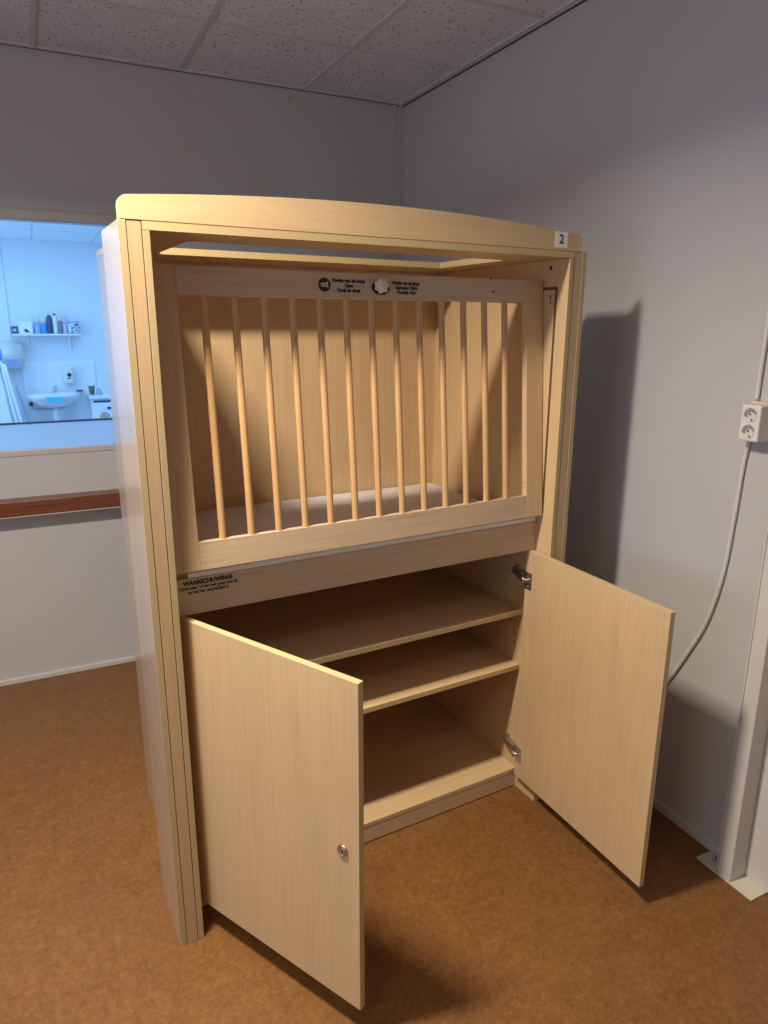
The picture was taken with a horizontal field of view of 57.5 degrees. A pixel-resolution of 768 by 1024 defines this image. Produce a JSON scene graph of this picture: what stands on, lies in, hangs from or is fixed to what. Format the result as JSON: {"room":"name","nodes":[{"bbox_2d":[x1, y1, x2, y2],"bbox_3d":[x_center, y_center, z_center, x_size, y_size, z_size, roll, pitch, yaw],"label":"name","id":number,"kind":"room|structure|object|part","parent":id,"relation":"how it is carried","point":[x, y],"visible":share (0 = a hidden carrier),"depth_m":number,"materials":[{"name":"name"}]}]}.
{"room":"daycare nap room","nodes":[
{"label":"daycare nap room","id":0,"kind":"room"},
{"bbox_2d":[0,221,105,242],"bbox_3d":[-2.764,-2.355,5.183,4.800,0.102,5.227,-7,16,-25],"label":"ceiling","id":1,"kind":"structure","parent":0,"point":[8,229],"depth_m":6.93,"materials":[{"name":"white tile"}]},
{"bbox_2d":[0,238,109,422],"bbox_3d":[-3.943,-1.729,7.822,4.800,2.675,0.100,-7,16,-25],"label":"wall","id":2,"kind":"structure","parent":0,"point":[42,277],"depth_m":7.75,"materials":[{"name":"white paint"}]},
{"bbox_2d":[0,254,10,337],"bbox_3d":[-4.079,-2.398,7.516,0.013,1.025,0.022,-7,16,-25],"label":"trim","id":3,"kind":"structure","parent":2,"relation":"attached to","point":[0,254],"depth_m":7.53,"materials":[{"name":"white"}]},
{"bbox_2d":[0,342,24,368],"bbox_3d":[-4.105,-1.704,7.611,0.335,0.285,0.134,-7,16,-25],"label":"dispenser","id":4,"kind":"object","parent":2,"relation":"attached to","point":[12,352],"visible":0.92,"depth_m":7.58,"materials":[{"name":"white plastic"}]},
{"bbox_2d":[12,334,80,351],"bbox_3d":[-3.712,-1.867,7.730,0.677,0.200,0.200,-7,16,-25],"label":"wall shelf","id":5,"kind":"object","parent":2,"relation":"attached to","point":[26,335],"visible":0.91,"depth_m":7.65,"materials":[{"name":"white"}]},
{"bbox_2d":[11,326,17,333],"bbox_3d":[-3.991,-1.966,7.561,0.060,0.077,0.091,-7,16,-25],"label":"box","id":6,"kind":"object","parent":5,"relation":"on","point":[14,329],"visible":1,"depth_m":7.52,"materials":[{"name":"blue plastic"}]},
{"bbox_2d":[18,321,32,333],"bbox_3d":[-3.893,-2.003,7.601,0.131,0.128,0.091,-7,16,-25],"label":"box","id":7,"kind":"object","parent":5,"relation":"on","point":[25,327],"visible":1,"depth_m":7.56,"materials":[{"name":"white cardboard"}]},
{"bbox_2d":[34,318,40,333],"bbox_3d":[-3.791,-2.036,7.644,0.059,0.170,0.059,-7,16,-25],"label":"bottle","id":8,"kind":"object","parent":5,"relation":"on","point":[36,327],"visible":1,"depth_m":7.63,"materials":[{"name":"blue plastic"}]},
{"bbox_2d":[41,317,47,333],"bbox_3d":[-3.730,-2.045,7.673,0.060,0.172,0.060,-7,16,-25],"label":"bottle","id":9,"kind":"object","parent":5,"relation":"on","point":[43,319],"visible":1,"depth_m":7.66,"materials":[{"name":"blue plastic"}]},
{"bbox_2d":[46,313,52,333],"bbox_3d":[-3.676,-2.075,7.693,0.054,0.222,0.054,-7,16,-25],"label":"bottle","id":10,"kind":"object","parent":5,"relation":"on","point":[48,318],"visible":1,"depth_m":7.68,"materials":[{"name":"blue plastic"}]},
{"bbox_2d":[52,313,58,333],"bbox_3d":[-3.627,-2.078,7.717,0.050,0.216,0.050,-7,16,-25],"label":"bottle","id":11,"kind":"object","parent":5,"relation":"on","point":[54,318],"visible":1,"depth_m":7.70,"materials":[{"name":"beige plastic"}]},
{"bbox_2d":[58,318,62,333],"bbox_3d":[-3.582,-2.062,7.744,0.043,0.170,0.043,-7,16,-25],"label":"bottle","id":12,"kind":"object","parent":5,"relation":"on","point":[60,327],"visible":1,"depth_m":7.73,"materials":[{"name":"purple plastic"}]},
{"bbox_2d":[63,325,67,333],"bbox_3d":[-3.542,-2.031,7.773,0.041,0.096,0.041,-7,16,-25],"label":"bottle","id":13,"kind":"object","parent":5,"relation":"on","point":[64,326],"visible":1,"depth_m":7.76,"materials":[{"name":"grey plastic"}]},
{"bbox_2d":[67,321,78,333],"bbox_3d":[-3.466,-2.059,7.804,0.116,0.136,0.116,-7,16,-25],"label":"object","id":14,"kind":"object","parent":5,"relation":"on","point":[73,327],"visible":1,"depth_m":7.76,"materials":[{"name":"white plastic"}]},
{"bbox_2d":[27,385,79,419],"bbox_3d":[-3.651,-1.198,7.767,0.536,0.398,0.466,-7,16,-25],"label":"washbasin","id":15,"kind":"object","parent":2,"relation":"attached to","point":[55,399],"visible":0.98,"depth_m":7.69,"materials":[{"name":"white ceramic"}]},
{"bbox_2d":[27,392,79,407],"bbox_3d":[-3.652,-1.233,7.759,0.536,0.152,0.464,-7,16,-25],"label":"basin","id":16,"kind":"object","parent":15,"relation":"in","point":[46,399],"depth_m":7.66,"materials":[{"name":"white ceramic"}]},
{"bbox_2d":[22,361,96,419],"bbox_3d":[-3.678,-1.388,7.984,0.747,0.645,0.012,-7,16,-25],"label":"panel","id":17,"kind":"object","parent":2,"relation":"attached to","point":[39,377],"visible":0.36,"depth_m":7.95,"materials":[{"name":"white"}]},
{"bbox_2d":[29,402,63,409],"bbox_3d":[-3.824,-1.207,7.928,0.352,0.092,0.040,-7,16,-25],"label":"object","id":18,"kind":"object","parent":17,"relation":"attached to","point":[30,403],"visible":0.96,"depth_m":7.90,"materials":[{"name":"black"}]},
{"bbox_2d":[63,366,73,383],"bbox_3d":[-3.576,-1.548,7.930,0.100,0.197,0.096,-7,16,-25],"label":"soap dispenser","id":19,"kind":"object","parent":17,"relation":"attached to","point":[67,370],"visible":1,"depth_m":7.89,"materials":[{"name":"white plastic"}]},
{"bbox_2d":[0,44,403,680],"bbox_3d":[-2.016,-0.520,2.988,4.664,2.831,0.090,-7,16,-25],"label":"wall","id":20,"kind":"structure","parent":0,"point":[78,134],"depth_m":3.29,"materials":[{"name":"paint"}]},
{"bbox_2d":[0,418,111,424],"bbox_3d":[-2.337,-0.472,3.918,2.770,0.030,0.020,-7,16,-25],"label":"trim","id":21,"kind":"structure","parent":20,"relation":"attached to","point":[73,420],"depth_m":4.10,"materials":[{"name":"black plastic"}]},
{"bbox_2d":[0,420,114,451],"bbox_3d":[-2.122,-0.352,3.497,2.770,0.025,0.986,-7,16,-25],"label":"trim","id":22,"kind":"structure","parent":20,"relation":"attached to","point":[17,437],"depth_m":3.62,"materials":[{"name":"grey laminate"}]},
{"bbox_2d":[0,207,116,457],"bbox_3d":[-1.905,-0.735,2.942,2.030,1.053,0.036,-7,16,-25],"label":"window","id":23,"kind":"structure","parent":20,"relation":"in","point":[11,213],"depth_m":3.08,"materials":[{"name":"grey paint"}]},
{"bbox_3d":[-1.904,-0.236,3.068,2.030,0.025,0.006,-7,16,-25],"label":"frame rail","id":24,"kind":"part","parent":23,"relation":"part of","materials":[{"name":"grey paint"}]},
{"bbox_3d":[-1.899,-1.222,2.803,2.030,0.040,0.014,-7,16,-25],"label":"frame rail","id":25,"kind":"part","parent":23,"relation":"part of","materials":[{"name":"grey paint"}]},
{"bbox_2d":[0,489,120,518],"bbox_3d":[-2.097,0.032,2.992,4.200,0.073,0.088,-7,16,-25],"label":"wall rail","id":26,"kind":"object","parent":20,"relation":"attached to","point":[101,499],"visible":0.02,"depth_m":3.23,"materials":[{"name":"brown wood"}]},
{"bbox_2d":[0,656,135,686],"bbox_3d":[-1.999,0.847,3.306,4.664,0.026,0.017,-7,16,-25],"label":"baseboard","id":27,"kind":"structure","parent":20,"relation":"attached to","point":[131,658],"depth_m":3.49,"materials":[{"name":"grey"}]},
{"bbox_2d":[179,74,190,248],"bbox_3d":[-0.918,-0.624,3.472,0.003,2.751,0.011,-7,16,-25],"label":"trim","id":28,"kind":"structure","parent":20,"relation":"attached to","point":[179,74],"depth_m":3.18,"materials":[{"name":"grey paint"}]},
{"bbox_2d":[397,107,403,259],"bbox_3d":[0.080,-0.746,3.946,0.034,2.751,0.014,-7,16,-25],"label":"trim","id":29,"kind":"structure","parent":20,"relation":"attached to","point":[400,141],"depth_m":3.65,"materials":[{"name":"plastic"}]},
{"bbox_2d":[0,0,568,101],"bbox_3d":[-0.801,-1.261,0.362,4.764,0.043,5.373,-7,16,-25],"label":"ceiling","id":30,"kind":"structure","parent":0,"point":[452,32],"depth_m":2.73,"materials":[{"name":"tile"}]},
{"bbox_2d":[30,0,544,88],"bbox_3d":[-0.826,-1.223,0.307,4.664,0.012,5.283,-7,16,-25],"label":"trim","id":31,"kind":"structure","parent":30,"relation":"attached to","point":[209,19],"depth_m":2.67,"materials":[{"name":"grey paint"}]},
{"bbox_2d":[0,661,767,1023],"bbox_3d":[-0.810,1.479,1.089,4.764,0.050,5.373,-7,16,-25],"label":"floor","id":32,"kind":"structure","parent":0,"point":[492,908],"depth_m":2.06,"materials":[{"name":"brown carpet"}]},
{"bbox_2d":[96,194,675,1009],"bbox_3d":[-0.030,0.157,2.119,1.350,1.982,1.264,-8,17,-28],"label":"tall cabinet","id":33,"kind":"object","parent":32,"relation":"on","point":[310,695],"visible":1,"depth_m":2.09,"materials":[{"name":"brown wood"}]},
{"bbox_3d":[-0.614,0.275,1.819,0.017,1.904,0.224,-8,17,-28],"label":"wing panel","id":34,"kind":"part","parent":33,"relation":"part of","materials":[{"name":"brown wood"}]},
{"bbox_3d":[-0.696,0.220,2.060,0.016,1.885,0.734,-8,17,-28],"label":"panel","id":35,"kind":"part","parent":33,"relation":"part of","materials":[{"name":"brown wood"}]},
{"bbox_3d":[-0.335,0.063,2.658,1.234,1.885,0.016,-8,17,-28],"label":"panel","id":36,"kind":"part","parent":33,"relation":"part of","materials":[{"name":"brown wood"}]},
{"bbox_2d":[176,483,480,578],"bbox_3d":[-0.177,0.059,2.363,1.192,0.086,0.612,-8,17,-28],"label":"mattress","id":37,"kind":"object","parent":33,"relation":"on","point":[264,516],"visible":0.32,"depth_m":2.45,"materials":[{"name":"white fabric"}]},
{"bbox_3d":[-0.155,-0.776,2.109,1.249,0.018,0.738,-8,17,-28],"label":"panel","id":38,"kind":"part","parent":33,"relation":"part of","materials":[{"name":"brown wood"}]},
{"bbox_3d":[-0.033,-0.619,1.923,1.073,0.068,0.022,-8,12,-28],"label":"rail","id":39,"kind":"part","parent":33,"relation":"part of","materials":[{"name":"brown wood"}]},
{"bbox_2d":[186,567,521,663],"bbox_3d":[-0.184,0.362,2.458,1.214,0.018,0.602,-8,17,-28],"label":"shelf","id":40,"kind":"object","parent":33,"relation":"attached to","point":[335,623],"depth_m":2.44,"materials":[{"name":"brown wood"}]},
{"bbox_3d":[-0.007,0.047,2.048,1.073,0.074,0.022,-8,12,-28],"label":"rail","id":41,"kind":"part","parent":33,"relation":"part of","materials":[{"name":"brown wood"}]},
{"bbox_3d":[-0.007,-0.618,1.912,0.039,0.040,0.022,-8,12,-28],"label":"knob","id":42,"kind":"part","parent":33,"relation":"part of","materials":[{"name":"beige"}]},
{"bbox_2d":[318,629,518,713],"bbox_3d":[-0.185,0.569,2.512,1.214,0.018,0.602,-8,17,-28],"label":"shelf","id":43,"kind":"object","parent":33,"relation":"attached to","point":[397,674],"depth_m":2.53,"materials":[{"name":"brown wood"}]},
{"bbox_3d":[-0.183,0.977,2.615,1.217,0.016,0.615,-8,17,-28],"label":"panel","id":44,"kind":"part","parent":33,"relation":"part of","materials":[{"name":"brown wood"}]},
{"bbox_3d":[0.381,0.069,2.643,0.016,1.885,0.734,-8,17,-28],"label":"panel","id":45,"kind":"part","parent":33,"relation":"part of","materials":[{"name":"brown wood"}]},
{"bbox_3d":[0.472,0.870,2.643,0.023,0.048,0.075,-8,17,-28],"label":"hinge arm","id":46,"kind":"part","parent":33,"relation":"part of","materials":[{"name":"silver metal"}]},
{"bbox_2d":[515,746,520,764],"bbox_3d":[0.493,0.894,2.574,0.004,0.062,0.033,-7,17,-26],"label":"hinge","id":47,"kind":"object","parent":33,"relation":"on","point":[517,748],"depth_m":2.57,"materials":[{"name":"silver metal"}]},
{"bbox_3d":[0.474,0.212,2.468,0.023,0.048,0.075,-8,17,-28],"label":"hinge arm","id":48,"kind":"part","parent":33,"relation":"part of","materials":[{"name":"silver metal"}]},
{"bbox_2d":[525,571,531,590],"bbox_3d":[0.495,0.237,2.400,0.004,0.062,0.033,-7,17,-26],"label":"hinge","id":49,"kind":"object","parent":33,"relation":"on","point":[528,577],"depth_m":2.40,"materials":[{"name":"silver metal"}]},
{"bbox_3d":[0.510,-0.349,2.278,0.002,0.712,0.070,-8,17,-28],"label":"guide plate","id":50,"kind":"part","parent":33,"relation":"part of","materials":[{"name":"beige wood"}]},
{"bbox_3d":[0.549,0.112,2.449,0.017,1.904,0.224,-8,17,-28],"label":"wing panel","id":51,"kind":"part","parent":33,"relation":"part of","materials":[{"name":"brown wood"}]},
{"bbox_2d":[697,525,767,900],"bbox_3d":[1.178,-0.150,1.741,0.078,2.777,0.505,-7,16,-25],"label":"door frame","id":52,"kind":"structure","parent":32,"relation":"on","point":[741,860],"depth_m":2.12,"materials":[{"name":"grey"}]},
{"bbox_3d":[1.077,1.139,2.285,0.078,0.006,0.069,-7,16,-25],"label":"plate","id":53,"kind":"part","parent":52,"relation":"part of","materials":[{"name":"beige metal"}]},
{"bbox_3d":[1.121,1.162,2.199,0.078,0.006,0.130,-7,16,-25],"label":"plate","id":54,"kind":"part","parent":52,"relation":"part of","materials":[{"name":"beige metal"}]},
{"bbox_2d":[403,0,767,845],"bbox_3d":[1.288,-0.170,1.715,0.100,2.831,5.373,-7,16,-25],"label":"wall","id":55,"kind":"structure","parent":0,"point":[637,130],"depth_m":2.32,"materials":[{"name":"paint"}]},
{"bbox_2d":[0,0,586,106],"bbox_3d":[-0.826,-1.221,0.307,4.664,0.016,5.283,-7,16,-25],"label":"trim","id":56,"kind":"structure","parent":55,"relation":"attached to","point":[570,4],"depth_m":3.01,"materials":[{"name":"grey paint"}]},
{"bbox_2d":[653,797,718,854],"bbox_3d":[0.604,0.856,3.291,0.017,0.034,2.333,-7,16,-25],"label":"baseboard","id":57,"kind":"structure","parent":55,"relation":"attached to","point":[658,805],"depth_m":2.41,"materials":[{"name":"grey"}]},
{"bbox_2d":[738,400,767,441],"bbox_3d":[1.068,-0.253,1.972,0.056,0.112,0.106,-7,16,-25],"label":"double socket","id":58,"kind":"object","parent":55,"relation":"attached to","point":[754,416],"visible":1,"depth_m":1.97,"materials":[{"name":"white plastic"}]},
{"bbox_2d":[667,441,750,683],"bbox_3d":[0.834,0.311,2.649,0.015,1.330,1.033,-7,17,-26],"label":"power cable","id":59,"kind":"object","parent":58,"relation":"attached to","point":[748,443],"visible":0.6,"depth_m":2.15,"materials":[{"name":"grey plastic"}]},
{"bbox_2d":[754,309,767,399],"bbox_3d":[1.071,-0.944,1.835,0.013,1.290,0.020,-7,16,-25],"label":"power cable","id":60,"kind":"object","parent":55,"relation":"attached to","point":[765,337],"visible":1,"depth_m":1.97,"materials":[{"name":"grey plastic"}]},
{"bbox_3d":[-2.773,0.205,5.863,4.800,0.050,5.227,-7,16,-25],"label":"floor","id":61,"kind":"structure","parent":0,"visible":0},
{"bbox_2d":[0,349,29,422],"bbox_3d":[-4.076,-1.024,7.535,0.662,1.422,0.112,-7,16,-25],"label":"folding table","id":62,"kind":"object","parent":61,"relation":"on","point":[5,417],"visible":0.42,"depth_m":7.49,"materials":[{"name":"white"}]},
{"bbox_3d":[-3.980,-0.976,7.566,0.168,1.313,0.028,-7,16,-25],"label":"leg","id":63,"kind":"part","parent":62,"relation":"part of","materials":[{"name":"white metal"}]},
{"bbox_3d":[-3.939,-0.962,7.591,0.201,1.274,0.032,-7,16,-25],"label":"leg","id":64,"kind":"part","parent":62,"relation":"part of","materials":[{"name":"white metal"}]},
{"bbox_3d":[-3.886,-0.870,7.714,0.204,1.034,0.027,-5,16,-19],"label":"leg","id":65,"kind":"part","parent":62,"relation":"part of","materials":[{"name":"blue plastic"}]},
{"bbox_2d":[86,392,111,418],"bbox_3d":[-3.115,-0.909,8.146,0.530,0.930,0.430,-7,16,-25],"label":"drawer unit","id":66,"kind":"object","parent":61,"relation":"on","point":[100,404],"visible":0.27,"depth_m":7.83,"materials":[{"name":"white plastic"}]},
{"bbox_2d":[86,392,109,398],"bbox_3d":[-3.113,-1.342,8.031,0.530,0.034,0.430,-7,16,-25],"label":"countertop","id":67,"kind":"structure","parent":66,"relation":"on","point":[107,395],"depth_m":7.80,"materials":[{"name":"white"}]},
{"bbox_2d":[88,384,94,394],"bbox_3d":[-3.298,-1.384,7.897,0.072,0.114,0.071,-7,16,-25],"label":"tumbler","id":68,"kind":"object","parent":67,"relation":"on","point":[91,387],"visible":1,"depth_m":7.88,"materials":[{"name":"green plastic"}]},
{"bbox_2d":[95,386,100,393],"bbox_3d":[-3.237,-1.382,7.928,0.056,0.095,0.052,-7,16,-25],"label":"spray bottle","id":69,"kind":"object","parent":67,"relation":"on","point":[98,391],"visible":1,"depth_m":7.91,"materials":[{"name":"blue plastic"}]},
{"bbox_3d":[-3.028,-1.077,7.921,0.470,0.330,0.018,-7,16,-25],"label":"drawer","id":70,"kind":"part","parent":66,"relation":"part of","materials":[{"name":"white plastic"}]}
]}

